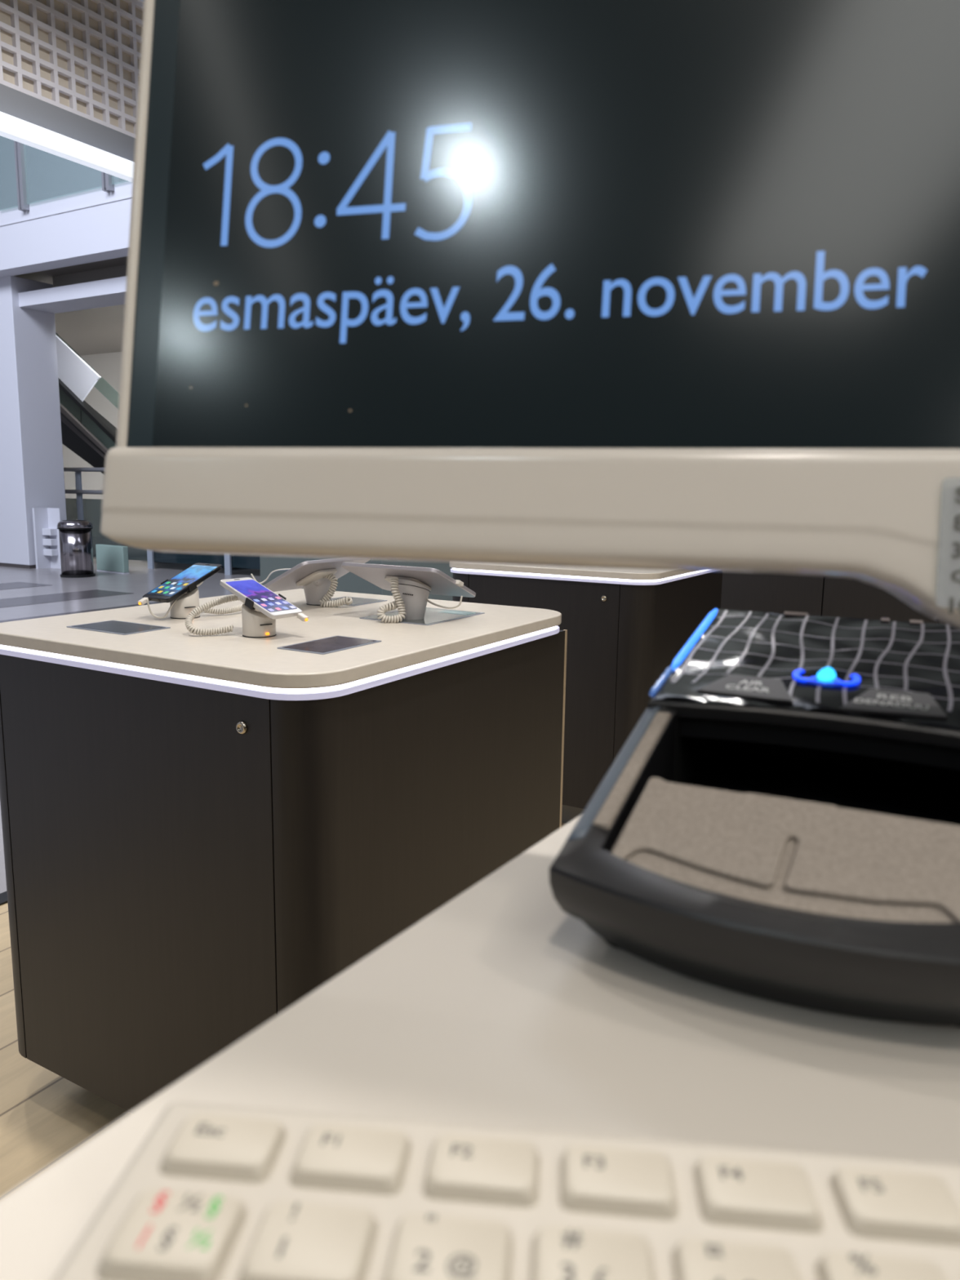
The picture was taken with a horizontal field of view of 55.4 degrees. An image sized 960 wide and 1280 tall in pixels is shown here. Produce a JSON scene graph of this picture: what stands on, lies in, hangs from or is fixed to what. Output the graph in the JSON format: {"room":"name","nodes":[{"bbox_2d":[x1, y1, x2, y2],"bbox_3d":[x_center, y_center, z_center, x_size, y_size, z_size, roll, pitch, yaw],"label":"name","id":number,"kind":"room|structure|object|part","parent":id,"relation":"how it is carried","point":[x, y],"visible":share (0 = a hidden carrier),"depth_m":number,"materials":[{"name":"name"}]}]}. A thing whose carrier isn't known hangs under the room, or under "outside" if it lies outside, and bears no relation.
{"room":"electronics store","nodes":[
{"label":"electronics store","id":0,"kind":"room"},
{"bbox_2d":[0,275,66,565],"bbox_3d":[-6.497,-2.996,12.823,1.100,3.805,0.625,6,11,30],"label":"column hall","id":1,"kind":"structure","parent":0,"point":[32,475],"depth_m":12.49,"materials":[{"name":"white paint"}]},
{"bbox_2d":[18,275,126,313],"bbox_3d":[-2.444,-4.156,10.295,8.230,0.177,0.520,6,11,30],"label":"trim","id":2,"kind":"structure","parent":1,"relation":"attached to","point":[110,291],"depth_m":11.69,"materials":[{"name":"white paint"}]},
{"bbox_2d":[0,180,132,277],"bbox_3d":[-7.108,-5.205,12.335,18.500,0.715,0.283,6,11,30],"label":"floor slab edge","id":3,"kind":"structure","parent":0,"point":[90,225],"depth_m":10.97,"materials":[{"name":"white paint"}]},
{"bbox_2d":[13,140,114,211],"bbox_3d":[-3.129,-5.614,9.713,8.905,1.220,0.080,6,11,30],"label":"post","id":4,"kind":"object","parent":3,"relation":"on","point":[108,180],"visible":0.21,"depth_m":11.13,"materials":[{"name":"grey metal"}]},
{"bbox_3d":[-5.594,-5.847,11.139,0.110,1.150,0.080,6,11,30],"label":"post","id":5,"kind":"part","parent":4,"relation":"part of","materials":[{"name":"silver metal"}]},
{"bbox_3d":[-4.240,-5.700,10.358,0.110,1.150,0.080,6,11,30],"label":"post","id":6,"kind":"part","parent":4,"relation":"part of","materials":[{"name":"silver metal"}]},
{"bbox_2d":[0,0,143,161],"bbox_3d":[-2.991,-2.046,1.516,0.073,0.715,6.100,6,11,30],"label":"ceiling","id":7,"kind":"structure","parent":0,"point":[33,5],"depth_m":3.75,"materials":[{"name":"white"}]},
{"bbox_2d":[0,111,133,182],"bbox_3d":[-2.986,-1.644,1.478,0.051,0.078,5.933,6,11,30],"label":"linear light","id":8,"kind":"object","parent":7,"relation":"attached to","point":[11,127],"visible":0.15,"depth_m":3.66,"materials":[{"name":"white plastic"}]},
{"bbox_2d":[15,256,128,355],"bbox_3d":[-5.203,-5.729,15.541,18.500,0.550,7.250,6,11,30],"label":"ceiling","id":9,"kind":"structure","parent":0,"point":[96,331],"depth_m":16.03,"materials":[{"name":"grey paint"}]},
{"bbox_2d":[0,135,124,209],"bbox_3d":[-8.012,-8.105,17.279,3.900,3.500,0.240,6,11,30],"label":"glass panel","id":10,"kind":"object","parent":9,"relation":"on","point":[50,175],"depth_m":17.16,"materials":[{"name":"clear glass"}]},
{"bbox_2d":[52,264,127,287],"bbox_3d":[-2.291,-4.358,10.502,8.210,0.450,0.042,6,11,30],"label":"trim","id":11,"kind":"structure","parent":9,"relation":"attached to","point":[121,270],"depth_m":12.11,"materials":[{"name":"grey paint"}]},
{"bbox_2d":[62,351,121,498],"bbox_3d":[-2.621,-3.904,16.843,38.000,4.500,0.102,6,11,30],"label":"wall","id":12,"kind":"structure","parent":0,"point":[104,397],"depth_m":19.92,"materials":[{"name":"grey paint"}]},
{"bbox_2d":[169,588,199,617],"bbox_3d":[-0.565,-0.072,1.750,0.054,0.056,0.054,1,9,0],"label":"stand base","id":13,"kind":"object","parent":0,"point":[180,607],"depth_m":1.73,"materials":[{"name":"grey plastic"}]},
{"bbox_2d":[241,603,275,636],"bbox_3d":[-0.373,-0.035,1.546,0.056,0.054,0.056,1,9,0],"label":"stand base","id":14,"kind":"object","parent":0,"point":[255,623],"depth_m":1.52,"materials":[{"name":"grey plastic"}]},
{"bbox_2d":[0,558,566,1198],"bbox_3d":[-4.165,-0.781,11.734,33.001,0.060,28.000,6,11,30],"label":"floor","id":15,"kind":"structure","parent":0,"point":[45,1116],"depth_m":1.82,"materials":[{"name":"grey tile"}]},
{"bbox_2d":[0,891,7,905],"bbox_3d":[-1.673,0.812,1.998,0.064,0.006,9.500,6,11,30],"label":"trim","id":16,"kind":"structure","parent":15,"relation":"on","point":[3,896],"depth_m":2.56,"materials":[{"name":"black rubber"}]},
{"bbox_2d":[0,563,35,568],"bbox_3d":[-6.521,-1.096,13.130,1.070,0.045,0.598,6,11,30],"label":"baseboard","id":17,"kind":"structure","parent":15,"relation":"on","point":[1,564],"depth_m":12.74,"materials":[{"name":"grey"}]},
{"bbox_2d":[31,507,61,568],"bbox_3d":[-5.910,-1.400,12.614,0.300,0.830,0.320,6,11,30],"label":"stand","id":18,"kind":"object","parent":15,"relation":"on","point":[46,520],"visible":1,"depth_m":12.60,"materials":[{"name":"white paint"}]},
{"bbox_3d":[-6.022,-1.413,12.678,0.040,0.830,0.320,6,11,30],"label":"panel","id":19,"kind":"part","parent":18,"relation":"part of","materials":[{"name":"white paint"}]},
{"bbox_3d":[-5.867,-1.405,12.646,0.260,0.830,0.020,6,11,30],"label":"panel","id":20,"kind":"part","parent":18,"relation":"part of","materials":[{"name":"white paint"}]},
{"bbox_2d":[57,520,95,577],"bbox_3d":[-5.120,-1.164,11.596,0.416,0.714,0.416,1,9,0],"label":"litter bin","id":21,"kind":"object","parent":15,"relation":"on","point":[75,536],"visible":1,"depth_m":11.45,"materials":[{"name":"silver metal"}]},
{"bbox_3d":[-5.116,-1.461,11.547,0.412,0.088,0.412,1,9,0],"label":"lid","id":22,"kind":"part","parent":21,"relation":"part of","materials":[{"name":"silver metal"}]},
{"bbox_2d":[0,556,224,622],"bbox_3d":[-5.105,-0.913,12.271,7.620,0.002,24.000,6,11,30],"label":"floor stripe","id":23,"kind":"object","parent":15,"relation":"on","point":[21,601],"depth_m":9.39,"materials":[{"name":"grey tile"}]},
{"bbox_2d":[95,544,128,573],"bbox_3d":[-4.921,-1.086,12.233,0.650,0.360,0.080,8,12,36],"label":"box","id":24,"kind":"object","parent":15,"relation":"on","point":[109,558],"visible":1,"depth_m":12.16,"materials":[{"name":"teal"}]},
{"bbox_2d":[55,334,239,568],"bbox_3d":[-6.458,-4.143,14.566,7.600,5.557,1.080,6,11,30],"label":"escalator","id":25,"kind":"object","parent":15,"relation":"on","point":[85,431],"visible":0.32,"depth_m":13.95,"materials":[{"name":"black metal"}]},
{"bbox_3d":[-6.694,-4.163,14.152,7.600,5.390,0.080,6,11,30],"label":"handrail","id":26,"kind":"part","parent":25,"relation":"part of","materials":[{"name":"black rubber"}]},
{"bbox_2d":[63,467,260,574],"bbox_3d":[-4.442,-1.673,12.645,4.950,1.400,0.110,6,11,30],"label":"guard rail","id":27,"kind":"object","parent":15,"relation":"on","point":[78,508],"visible":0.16,"depth_m":13.10,"materials":[{"name":"silver metal"}]},
{"bbox_3d":[-5.903,-1.821,13.512,0.100,1.370,0.030,6,11,30],"label":"post","id":28,"kind":"part","parent":27,"relation":"part of","materials":[{"name":"grey metal"}]},
{"bbox_3d":[-4.445,-2.331,12.516,4.950,0.060,0.060,6,11,30],"label":"rail","id":29,"kind":"part","parent":27,"relation":"part of","materials":[{"name":"silver metal"}]},
{"bbox_3d":[-4.450,-2.015,12.567,4.950,0.060,0.060,6,11,30],"label":"rail","id":30,"kind":"part","parent":27,"relation":"part of","materials":[{"name":"silver metal"}]},
{"bbox_3d":[-4.626,-1.682,12.776,0.100,1.370,0.030,6,11,30],"label":"post","id":31,"kind":"part","parent":27,"relation":"part of","materials":[{"name":"grey metal"}]},
{"bbox_3d":[-4.354,-1.500,12.679,4.800,0.850,0.010,6,11,30],"label":"glass panel","id":32,"kind":"part","parent":27,"relation":"part of","materials":[{"name":"grey"}]},
{"bbox_3d":[-3.332,-1.542,12.031,0.100,1.370,0.030,6,11,30],"label":"post","id":33,"kind":"part","parent":27,"relation":"part of","materials":[{"name":"grey metal"}]},
{"bbox_2d":[0,588,567,1112],"bbox_3d":[-0.358,0.404,1.831,0.785,0.902,0.842,6,11,30],"label":"display table","id":34,"kind":"object","parent":15,"relation":"on","point":[202,834],"visible":0.8,"depth_m":1.46,"materials":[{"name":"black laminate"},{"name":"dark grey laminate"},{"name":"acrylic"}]},
{"bbox_3d":[-0.661,0.342,1.994,0.067,0.764,0.808,6,11,30],"label":"panel","id":35,"kind":"part","parent":34,"relation":"part of","materials":[{"name":"brown wood"}]},
{"bbox_2d":[66,620,170,635],"bbox_3d":[-0.637,-0.023,1.612,0.154,0.002,0.098,6,11,30],"label":"screen","id":36,"kind":"object","parent":34,"relation":"on","point":[122,628],"visible":1,"depth_m":1.60,"materials":[{"name":"grey glass"}]},
{"bbox_3d":[-0.560,0.427,1.485,0.624,0.764,0.020,6,11,30],"label":"door","id":37,"kind":"part","parent":34,"relation":"part of","materials":[{"name":"brown wood"}]},
{"bbox_2d":[137,578,242,618],"bbox_3d":[-0.546,-0.083,1.768,0.223,0.072,0.082,-4,10,-26],"label":"display stand","id":38,"kind":"object","parent":34,"relation":"on","point":[180,607],"visible":0.66,"depth_m":1.73,"materials":[{"name":"grey plastic"}]},
{"bbox_2d":[142,562,222,602],"bbox_3d":[-0.570,-0.111,1.757,0.074,0.063,0.141,6,11,30],"label":"smartphone","id":39,"kind":"object","parent":38,"relation":"attached to","point":[176,586],"visible":0.98,"depth_m":1.75,"materials":[{"name":"black glass"}]},
{"bbox_3d":[-0.493,-0.062,1.805,0.028,0.018,0.113,9,12,40],"label":"coiled cord","id":40,"kind":"part","parent":38,"relation":"part of","materials":[{"name":"beige plastic"}]},
{"bbox_2d":[185,593,308,638],"bbox_3d":[-0.392,-0.044,1.556,0.212,0.070,0.097,1,9,0],"label":"display stand","id":41,"kind":"object","parent":34,"relation":"on","point":[255,624],"visible":0.82,"depth_m":1.53,"materials":[{"name":"grey plastic"}]},
{"bbox_3d":[-0.441,-0.045,1.560,0.120,0.067,0.057,-3,10,-20],"label":"coiled cord","id":42,"kind":"part","parent":41,"relation":"part of","materials":[{"name":"beige plastic"}]},
{"bbox_2d":[219,577,302,619],"bbox_3d":[-0.371,-0.072,1.546,0.133,0.057,0.069,7,11,34],"label":"smartphone","id":43,"kind":"object","parent":41,"relation":"attached to","point":[265,601],"visible":0.99,"depth_m":1.54,"materials":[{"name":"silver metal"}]},
{"bbox_2d":[0,625,559,700],"bbox_3d":[-0.352,-0.008,1.764,0.779,0.009,0.837,6,11,30],"label":"light","id":44,"kind":"object","parent":34,"relation":"on","point":[211,683],"depth_m":1.39,"materials":[{"name":"white plastic"}]},
{"bbox_2d":[0,588,561,688],"bbox_3d":[-0.352,-0.031,1.760,0.785,0.022,0.842,6,11,30],"label":"countertop","id":45,"kind":"structure","parent":34,"relation":"on","point":[231,656],"depth_m":1.52,"materials":[{"name":"beige laminate"}]},
{"bbox_2d":[250,568,352,607],"bbox_3d":[-0.357,-0.113,1.947,0.167,0.085,0.194,8,12,38],"label":"display stand","id":46,"kind":"object","parent":34,"relation":"on","point":[321,585],"visible":0.97,"depth_m":1.93,"materials":[{"name":"grey plastic"}]},
{"bbox_2d":[263,558,370,591],"bbox_3d":[-0.348,-0.140,1.938,0.136,0.074,0.225,6,11,30],"label":"tablet","id":47,"kind":"object","parent":46,"relation":"on","point":[287,580],"visible":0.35,"depth_m":1.88,"materials":[{"name":"grey metal"}]},
{"bbox_3d":[-0.304,-0.106,1.933,0.070,0.076,0.035,1,9,0],"label":"coiled cord","id":48,"kind":"part","parent":46,"relation":"part of","materials":[{"name":"beige plastic"}]},
{"bbox_2d":[276,635,381,654],"bbox_3d":[-0.239,0.007,1.465,0.094,0.002,0.148,6,11,30],"label":"mat","id":49,"kind":"object","parent":34,"relation":"on","point":[335,643],"visible":1,"depth_m":1.46,"materials":[{"name":"grey"}]},
{"bbox_2d":[329,596,386,605],"bbox_3d":[-0.290,-0.087,2.035,0.120,0.002,0.120,6,11,30],"label":"screen","id":50,"kind":"object","parent":34,"relation":"on","point":[356,601],"visible":0.68,"depth_m":2.04,"materials":[{"name":"grey glass"}]},
{"bbox_3d":[-0.061,0.407,1.648,0.067,0.764,0.808,6,11,30],"label":"panel","id":51,"kind":"part","parent":34,"relation":"part of","materials":[{"name":"brown wood"}]},
{"bbox_2d":[376,575,463,622],"bbox_3d":[-0.112,-0.082,1.764,0.163,0.087,0.124,1,9,0],"label":"display stand","id":52,"kind":"object","parent":34,"relation":"on","point":[411,595],"visible":1,"depth_m":1.73,"materials":[{"name":"grey plastic"}]},
{"bbox_3d":[-0.166,-0.074,1.715,0.051,0.087,0.036,-5,11,-33],"label":"coiled cord","id":53,"kind":"part","parent":52,"relation":"part of","materials":[{"name":"beige plastic"}]},
{"bbox_2d":[341,562,475,597],"bbox_3d":[-0.138,-0.117,1.778,0.225,0.068,0.155,6,11,30],"label":"tablet","id":54,"kind":"object","parent":52,"relation":"on","point":[440,584],"visible":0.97,"depth_m":1.74,"materials":[{"name":"grey"}]},
{"bbox_2d":[359,607,484,625],"bbox_3d":[-0.112,-0.049,1.818,0.160,0.002,0.210,6,11,30],"label":"screen","id":55,"kind":"object","parent":34,"relation":"on","point":[432,615],"visible":0.76,"depth_m":1.80,"materials":[{"name":"grey"}]},
{"bbox_3d":[0.173,0.356,1.983,0.006,0.763,0.010,6,11,30],"label":"edge trim","id":56,"kind":"part","parent":34,"relation":"part of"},
{"bbox_2d":[259,555,382,595],"bbox_3d":[-0.806,-0.344,6.935,1.670,0.720,0.720,6,11,30],"label":"countertop","id":57,"kind":"structure","parent":15,"relation":"on","point":[350,582],"depth_m":6.75,"materials":[{"name":"grey"}]},
{"bbox_2d":[382,560,453,600],"bbox_3d":[0.055,-0.122,5.403,1.080,0.800,0.720,6,11,30],"label":"countertop","id":58,"kind":"structure","parent":15,"relation":"on","point":[444,566],"depth_m":5.16,"materials":[{"name":"grey"}]},
{"bbox_2d":[0,813,959,1279],"bbox_3d":[0.602,0.677,-0.176,1.600,1.038,1.110,7,11,31],"label":"desk","id":59,"kind":"object","parent":15,"relation":"on","point":[500,1006],"visible":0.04,"depth_m":0.18,"materials":[{"name":"beige laminate"}]},
{"bbox_2d":[53,1101,959,1279],"bbox_3d":[0.096,0.089,0.100,0.299,0.019,0.072,2,9,6],"label":"keyboard","id":60,"kind":"object","parent":59,"relation":"on","point":[212,1191],"visible":1,"depth_m":0.12,"materials":[{"name":"beige plastic"}]},
{"bbox_2d":[100,0,959,628],"bbox_3d":[0.187,-0.161,0.367,0.560,0.429,0.334,3,10,14],"label":"desktop monitor","id":61,"kind":"object","parent":59,"relation":"on","point":[637,284],"visible":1,"depth_m":0.27,"materials":[{"name":"beige plastic"}]},
{"bbox_2d":[548,608,959,1026],"bbox_3d":[0.101,0.037,0.274,0.103,0.066,0.199,5,10,25],"label":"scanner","id":62,"kind":"object","parent":59,"relation":"on","point":[779,821],"visible":1,"depth_m":0.22,"materials":[{"name":"black plastic"}]},
{"bbox_3d":[0.071,0.051,0.212,0.079,0.016,0.038,5,10,25],"label":"hand plate","id":63,"kind":"part","parent":62,"relation":"part of","materials":[{"name":"grey plastic"}]},
{"bbox_3d":[0.072,0.048,0.215,0.078,0.013,0.032,5,10,25],"label":"raised plate","id":64,"kind":"part","parent":62,"relation":"part of","materials":[{"name":"grey plastic"}]},
{"bbox_2d":[648,609,959,770],"bbox_3d":[0.121,0.013,0.313,0.101,0.029,0.106,5,10,25],"label":"hood","id":65,"kind":"object","parent":62,"relation":"attached to","point":[884,688],"depth_m":0.29,"materials":[{"name":"black plastic"}]},
{"bbox_2d":[670,609,959,711],"bbox_3d":[0.122,0.005,0.315,0.095,0.016,0.092,5,10,25],"label":"print","id":66,"kind":"object","parent":62,"relation":"on","point":[735,660],"depth_m":0.31,"materials":[{"name":"grey plastic"}]},
{"bbox_2d":[449,562,722,823],"bbox_3d":[0.404,0.150,3.453,0.782,0.902,0.843,6,11,30],"label":"display table","id":67,"kind":"object","parent":15,"relation":"on","point":[625,627],"visible":0.54,"depth_m":3.00,"materials":[{"name":"brown wood"}]},
{"bbox_3d":[0.117,0.089,3.607,0.099,0.764,0.809,6,11,30],"label":"panel","id":68,"kind":"part","parent":67,"relation":"part of","materials":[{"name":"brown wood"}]},
{"bbox_3d":[0.202,0.172,3.107,0.558,0.764,0.020,6,11,30],"label":"door","id":69,"kind":"part","parent":67,"relation":"part of","materials":[{"name":"brown wood"}]},
{"bbox_2d":[449,562,696,579],"bbox_3d":[0.410,-0.285,3.382,0.782,0.022,0.843,6,11,30],"label":"countertop","id":70,"kind":"structure","parent":67,"relation":"on","point":[601,572],"depth_m":2.99,"materials":[{"name":"beige laminate"}]},
{"bbox_2d":[450,568,712,585],"bbox_3d":[0.410,-0.262,3.386,0.776,0.009,0.837,6,11,30],"label":"light","id":71,"kind":"object","parent":67,"relation":"on","point":[526,575],"depth_m":3.02,"materials":[{"name":"white plastic"}]},
{"bbox_3d":[0.687,0.151,3.279,0.099,0.764,0.809,6,11,30],"label":"panel","id":72,"kind":"part","parent":67,"relation":"part of","materials":[{"name":"brown wood"}]},
{"bbox_2d":[720,571,946,624],"bbox_3d":[3.390,-0.475,4.132,4.450,2.000,0.600,6,11,30],"label":"cupboard","id":73,"kind":"object","parent":15,"relation":"on","point":[771,593],"visible":0.02,"depth_m":4.79,"materials":[{"name":"black wood"}]},
{"bbox_3d":[1.562,-0.659,4.848,0.544,1.920,0.020,6,11,30],"label":"door","id":74,"kind":"part","parent":73,"relation":"part of","materials":[{"name":"brown wood"}]},
{"bbox_3d":[2.036,-0.607,4.575,0.544,1.920,0.020,6,11,30],"label":"door","id":75,"kind":"part","parent":73,"relation":"part of","materials":[{"name":"brown wood"}]},
{"bbox_2d":[302,577,331,604],"bbox_3d":[-0.350,-0.118,1.972,0.068,0.083,0.068,1,9,0],"label":"stand base","id":76,"kind":"object","parent":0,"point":[317,589],"depth_m":1.95,"materials":[{"name":"grey plastic"}]},
{"bbox_2d":[397,579,429,619],"bbox_3d":[-0.132,-0.080,1.766,0.070,0.080,0.070,1,9,0],"label":"stand base","id":77,"kind":"object","parent":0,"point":[414,593],"depth_m":1.74,"materials":[{"name":"grey plastic"}]}
]}

